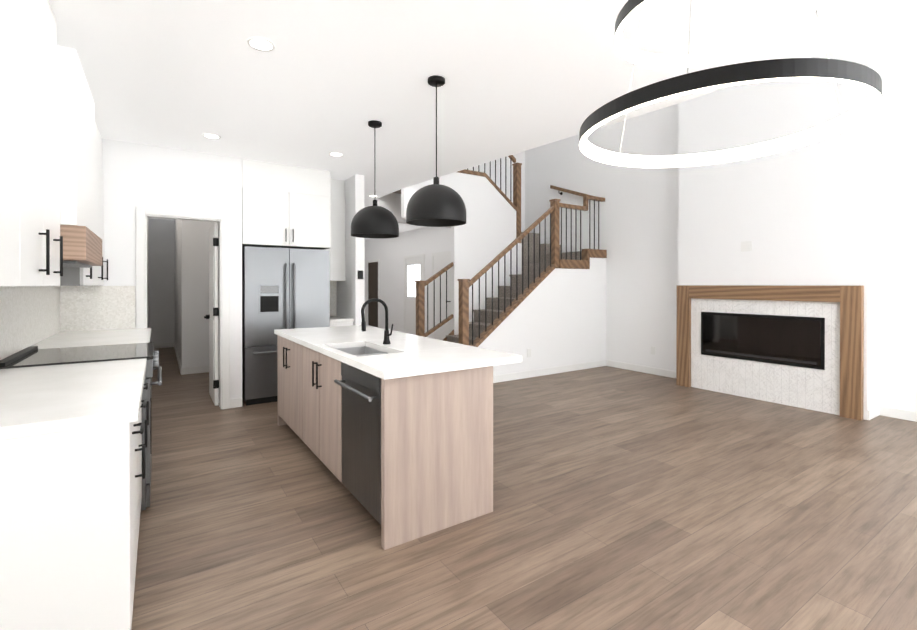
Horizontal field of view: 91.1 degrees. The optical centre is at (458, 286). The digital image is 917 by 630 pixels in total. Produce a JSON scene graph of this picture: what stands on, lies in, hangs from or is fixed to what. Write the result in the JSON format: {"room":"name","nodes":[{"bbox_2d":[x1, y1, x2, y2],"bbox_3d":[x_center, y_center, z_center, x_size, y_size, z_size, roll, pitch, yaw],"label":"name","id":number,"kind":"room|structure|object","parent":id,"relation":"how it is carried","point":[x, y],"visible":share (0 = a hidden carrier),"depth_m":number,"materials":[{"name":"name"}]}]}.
{"room":"kitchen","nodes":[
{"label":"kitchen","id":0,"kind":"room"},
{"bbox_2d":[401,172,521,334],"bbox_3d":[0.125,-0.234,7.204,2.260,3.109,0.100,0,0,-34],"label":"wall","id":1,"kind":"structure","parent":0,"point":[483,236],"depth_m":7.27,"materials":[{"name":"white paint"}]},
{"bbox_2d":[49,0,916,239],"bbox_3d":[-1.499,-1.487,6.417,6.390,0.120,14.940,0,0,-34],"label":"ceiling","id":2,"kind":"structure","parent":0,"point":[318,84],"depth_m":2.89,"materials":[{"name":"white paint"}]},
{"bbox_2d":[203,133,220,138],"bbox_3d":[-2.326,-1.415,4.243,0.150,0.005,0.150,0,0,-34],"label":"recessed light","id":3,"kind":"object","parent":2,"relation":"in","point":[210,136],"visible":1,"depth_m":4.24,"materials":[{"name":"white plastic"}]},
{"bbox_2d":[247,37,274,51],"bbox_3d":[-1.150,-1.410,2.623,0.150,0.005,0.150,0,0,-34],"label":"recessed light","id":4,"kind":"object","parent":2,"relation":"in","point":[260,44],"visible":1,"depth_m":2.62,"materials":[{"name":"white plastic"}]},
{"bbox_2d":[329,152,342,156],"bbox_3d":[-1.314,-1.418,4.834,0.150,0.005,0.150,0,0,-34],"label":"recessed light","id":5,"kind":"object","parent":2,"relation":"in","point":[335,154],"visible":0.94,"depth_m":4.83,"materials":[{"name":"white plastic"}]},
{"bbox_2d":[351,120,398,237],"bbox_3d":[-0.723,-0.927,3.895,0.410,0.979,0.410,0,0,-34],"label":"pendant light","id":6,"kind":"object","parent":2,"relation":"hanging from","point":[374,221],"visible":1,"depth_m":3.76,"materials":[{"name":"black metal"}]},
{"bbox_2d":[406,75,465,226],"bbox_3d":[-0.151,-0.924,3.075,0.410,0.979,0.410,0,0,-34],"label":"pendant light","id":7,"kind":"object","parent":2,"relation":"hanging from","point":[435,204],"visible":1,"depth_m":2.94,"materials":[{"name":"black metal"}]},
{"bbox_2d":[579,0,881,167],"bbox_3d":[0.545,-0.868,0.976,0.546,1.077,0.546,0,0,-34],"label":"light","id":8,"kind":"object","parent":2,"relation":"hanging from","point":[866,78],"visible":1,"depth_m":0.94,"materials":[{"name":"white"}]},
{"bbox_2d":[92,21,916,411],"bbox_3d":[-1.157,-1.428,6.645,7.210,5.500,14.940,0,0,-34],"label":"wall","id":9,"kind":"structure","parent":0,"point":[640,225],"depth_m":6.65,"materials":[{"name":"white paint"}]},
{"bbox_2d":[0,0,27,286],"bbox_3d":[-1.667,-0.544,1.429,0.321,1.090,0.422,0,0,-34],"label":"upper cabinet","id":10,"kind":"object","parent":9,"relation":"attached to","point":[13,98],"depth_m":1.62,"materials":[{"name":"grey wood"}]},
{"bbox_2d":[24,0,47,286],"bbox_3d":[-1.901,-0.545,1.779,0.321,1.090,0.421,0,0,-34],"label":"upper cabinet","id":11,"kind":"object","parent":9,"relation":"attached to","point":[31,246],"depth_m":1.94,"materials":[{"name":"grey wood"}]},
{"bbox_2d":[28,0,56,67],"bbox_3d":[-1.906,-1.249,1.773,0.308,0.317,1.265,0,0,-34],"label":"upper cabinet","id":12,"kind":"object","parent":9,"relation":"attached to","point":[42,9],"depth_m":2.19,"materials":[{"name":"grey wood"}]},
{"bbox_2d":[48,48,63,285],"bbox_3d":[-2.135,-0.546,2.130,0.321,1.090,0.422,0,0,-34],"label":"upper cabinet","id":13,"kind":"object","parent":9,"relation":"attached to","point":[55,241],"depth_m":2.25,"materials":[{"name":"grey wood"}]},
{"bbox_2d":[57,45,101,267],"bbox_3d":[-2.453,-0.706,2.700,0.426,1.155,0.870,0,0,-34],"label":"range hood","id":14,"kind":"object","parent":9,"relation":"attached to","point":[82,244],"visible":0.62,"depth_m":2.44,"materials":[{"name":"white paint"}]},
{"bbox_2d":[64,144,95,285],"bbox_3d":[-2.872,-0.550,3.234,0.321,1.090,0.473,0,0,-34],"label":"upper cabinet","id":15,"kind":"object","parent":9,"relation":"attached to","point":[73,276],"depth_m":3.13,"materials":[{"name":"grey wood"}]},
{"bbox_2d":[96,152,99,285],"bbox_3d":[-3.134,-0.552,3.628,0.321,1.090,0.473,0,0,-34],"label":"upper cabinet","id":16,"kind":"object","parent":9,"relation":"attached to","point":[97,153],"depth_m":3.92,"materials":[{"name":"grey wood"}]},
{"bbox_2d":[95,122,101,163],"bbox_3d":[-3.139,-1.255,3.622,0.308,0.317,1.419,0,0,-34],"label":"upper cabinet","id":17,"kind":"object","parent":9,"relation":"attached to","point":[98,139],"depth_m":4.05,"materials":[{"name":"grey wood"}]},
{"bbox_2d":[100,164,107,285],"bbox_3d":[-3.396,-0.553,4.021,0.321,1.090,0.473,0,0,-34],"label":"upper cabinet","id":18,"kind":"object","parent":9,"relation":"attached to","point":[102,278],"depth_m":4.21,"materials":[{"name":"grey wood"}]},
{"bbox_2d":[154,343,172,347],"bbox_3d":[-6.335,1.262,9.623,0.390,0.100,0.014,0,0,-34],"label":"baseboard","id":19,"kind":"structure","parent":9,"relation":"attached to","point":[160,345],"depth_m":9.63,"materials":[{"name":"white"}]},
{"bbox_2d":[173,342,182,374],"bbox_3d":[-5.154,1.267,8.247,0.017,0.100,3.614,0,0,-34],"label":"baseboard","id":20,"kind":"structure","parent":9,"relation":"attached to","point":[181,369],"depth_m":7.53,"materials":[{"name":"white"}]},
{"bbox_2d":[136,206,229,408],"bbox_3d":[-3.064,0.266,5.013,0.830,2.125,0.828,0,0,-34],"label":"door frame","id":21,"kind":"structure","parent":9,"relation":"attached to","point":[223,219],"depth_m":4.87,"materials":[{"name":"white wood"}]},
{"bbox_2d":[183,366,208,374],"bbox_3d":[-3.976,1.272,6.870,0.360,0.100,0.014,0,0,-34],"label":"baseboard","id":22,"kind":"structure","parent":9,"relation":"attached to","point":[201,369],"depth_m":6.85,"materials":[{"name":"white wood"}]},
{"bbox_2d":[242,187,333,250],"bbox_3d":[-2.181,-0.789,5.559,0.992,0.630,0.725,0,0,-34],"label":"upper cabinet","id":23,"kind":"object","parent":9,"relation":"attached to","point":[288,206],"depth_m":5.25,"materials":[{"name":"grey wood"}]},
{"bbox_2d":[242,159,333,194],"bbox_3d":[-2.184,-1.263,5.562,0.992,0.317,0.715,0,0,-34],"label":"upper cabinet","id":24,"kind":"object","parent":9,"relation":"attached to","point":[282,177],"depth_m":5.25,"materials":[{"name":"grey wood"}]},
{"bbox_2d":[330,179,345,282],"bbox_3d":[-1.735,-0.749,6.067,0.306,1.348,0.375,0,0,-34],"label":"upper cabinet","id":25,"kind":"object","parent":9,"relation":"attached to","point":[337,257],"depth_m":5.95,"materials":[{"name":"grey wood"}]},
{"bbox_2d":[358,270,362,278],"bbox_3d":[-1.250,-0.149,5.734,0.070,0.110,0.019,0,0,-34],"label":"light switch","id":26,"kind":"object","parent":9,"relation":"attached to","point":[360,274],"visible":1,"depth_m":5.72,"materials":[{"name":"grey plastic"}]},
{"bbox_2d":[366,325,440,339],"bbox_3d":[-1.213,1.255,11.528,0.014,0.100,6.530,0,0,-34],"label":"baseboard","id":27,"kind":"structure","parent":9,"relation":"attached to","point":[366,325],"depth_m":11.99,"materials":[{"name":"white wood"}]},
{"bbox_2d":[367,251,450,339],"bbox_3d":[-1.481,0.253,11.874,0.069,2.100,4.890,0,0,-34],"label":"door","id":28,"kind":"structure","parent":9,"relation":"attached to","point":[413,268],"depth_m":11.35,"materials":[{"name":"white"}]},
{"bbox_2d":[550,185,591,196],"bbox_3d":[2.050,-1.678,8.026,0.092,0.448,1.060,0,0,-34],"label":"handrail","id":29,"kind":"object","parent":9,"relation":"attached to","point":[566,191],"depth_m":8.10,"materials":[{"name":"brown wood"}]},
{"bbox_2d":[606,360,675,377],"bbox_3d":[2.863,1.271,6.890,0.017,0.100,1.430,0,0,-34],"label":"baseboard","id":30,"kind":"structure","parent":9,"relation":"attached to","point":[656,371],"depth_m":6.93,"materials":[{"name":"white wood"}]},
{"bbox_2d":[868,405,879,419],"bbox_3d":[4.201,1.280,4.559,0.300,0.100,0.014,0,0,-34],"label":"baseboard","id":31,"kind":"structure","parent":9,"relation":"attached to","point":[878,410],"depth_m":4.55,"materials":[{"name":"white wood"}]},
{"bbox_2d":[880,406,916,421],"bbox_3d":[5.080,1.284,3.567,0.017,0.100,2.640,0,0,-34],"label":"baseboard","id":32,"kind":"structure","parent":9,"relation":"attached to","point":[909,415],"depth_m":4.53,"materials":[{"name":"white wood"}]},
{"bbox_2d":[131,347,916,629],"bbox_3d":[-1.157,1.372,6.655,7.210,0.100,14.940,0,0,-34],"label":"floor","id":33,"kind":"structure","parent":0,"point":[624,499],"depth_m":2.52,"materials":[{"name":"brown wood"}]},
{"bbox_2d":[0,286,150,629],"bbox_3d":[-2.381,0.667,2.848,0.710,1.338,3.568,0,0,-34],"label":"kitchen counter","id":34,"kind":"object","parent":33,"relation":"on","point":[72,461],"depth_m":1.51,"materials":[{"name":"grey stone"}]},
{"bbox_2d":[0,342,161,510],"bbox_3d":[-2.287,0.864,2.816,0.722,0.945,0.768,0,0,-34],"label":"range","id":35,"kind":"object","parent":33,"relation":"on","point":[32,356],"visible":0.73,"depth_m":2.67,"materials":[{"name":"silver metal"}]},
{"bbox_2d":[242,246,329,405],"bbox_3d":[-2.151,0.439,5.519,0.950,1.775,0.762,0,0,-34],"label":"fridge","id":36,"kind":"object","parent":33,"relation":"on","point":[285,288],"visible":0.67,"depth_m":5.16,"materials":[{"name":"silver metal"}]},
{"bbox_2d":[330,323,352,326],"bbox_3d":[-1.657,0.887,5.957,0.306,0.876,0.655,0,0,-34],"label":"base cabinet","id":37,"kind":"object","parent":33,"relation":"on","point":[331,324],"depth_m":5.67,"materials":[{"name":"grey"}]},
{"bbox_2d":[330,315,353,322],"bbox_3d":[-1.652,0.429,5.947,0.306,0.040,0.675,0,0,-34],"label":"countertop","id":38,"kind":"structure","parent":37,"relation":"on","point":[333,318],"depth_m":5.71,"materials":[{"name":"white stone"}]},
{"bbox_2d":[276,334,492,549],"bbox_3d":[-0.791,0.896,3.484,0.758,0.875,2.460,0,0,-34],"label":"kitchen island","id":39,"kind":"object","parent":33,"relation":"on","point":[392,430],"depth_m":2.52,"materials":[{"name":"beige wood"}]},
{"bbox_2d":[274,326,521,381],"bbox_3d":[-0.696,0.438,3.545,0.910,0.040,2.540,0,0,-34],"label":"island countertop","id":40,"kind":"structure","parent":39,"relation":"on","point":[413,355],"depth_m":2.85,"materials":[{"name":"white stone"}]},
{"bbox_2d":[334,346,393,353],"bbox_3d":[-0.663,0.557,3.087,0.349,0.217,0.704,0,0,-34],"label":"sink","id":41,"kind":"object","parent":40,"relation":"in","point":[349,349],"depth_m":3.38,"materials":[{"name":"silver metal"}]},
{"bbox_2d":[358,298,393,345],"bbox_3d":[-0.585,0.252,3.239,0.209,0.335,0.121,0,0,-34],"label":"faucet","id":42,"kind":"object","parent":40,"relation":"on","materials":[{"name":"black metal"}]},
{"bbox_2d":[393,155,606,346],"bbox_3d":[0.567,-0.690,7.428,3.226,4.019,2.008,0,0,-34],"label":"staircase","id":43,"kind":"structure","parent":33,"relation":"on","point":[541,263],"depth_m":6.88,"materials":[{"name":"wood"}]},
{"bbox_2d":[478,258,605,375],"bbox_3d":[1.274,0.427,6.771,2.788,1.790,0.100,0,0,-34],"label":"wall","id":44,"kind":"structure","parent":0,"point":[556,317],"depth_m":6.88,"materials":[{"name":"white paint"}]},
{"bbox_2d":[527,349,530,356],"bbox_3d":[1.027,0.963,6.542,0.080,0.120,0.007,0,0,-34],"label":"electrical outlet plate","id":45,"kind":"object","parent":44,"relation":"attached to","point":[528,350],"depth_m":6.54,"materials":[{"name":"white plastic"}]},
{"bbox_2d":[493,360,605,382],"bbox_3d":[1.306,1.272,6.727,2.790,0.100,0.014,0,0,-34],"label":"baseboard","id":46,"kind":"structure","parent":44,"relation":"attached to","point":[560,369],"depth_m":6.72,"materials":[{"name":"white wood"}]},
{"bbox_2d":[678,33,879,419],"bbox_3d":[3.670,-1.423,5.381,0.340,5.500,1.960,0,0,-34],"label":"wall","id":47,"kind":"structure","parent":0,"point":[807,215],"depth_m":5.05,"materials":[{"name":"white paint"}]},
{"bbox_2d":[741,241,751,251],"bbox_3d":[3.449,-0.483,5.394,0.011,0.120,0.120,0,0,-34],"label":"switch plate","id":48,"kind":"object","parent":47,"relation":"attached to","point":[746,245],"visible":1,"depth_m":5.39,"materials":[{"name":"white plastic"}]},
{"bbox_2d":[676,285,863,419],"bbox_3d":[3.493,0.657,5.279,0.070,1.340,1.915,0,0,-34],"label":"fireplace","id":49,"kind":"object","parent":47,"relation":"attached to","point":[799,346],"visible":1,"depth_m":5.11,"materials":[{"name":"brown wood"}]}
]}

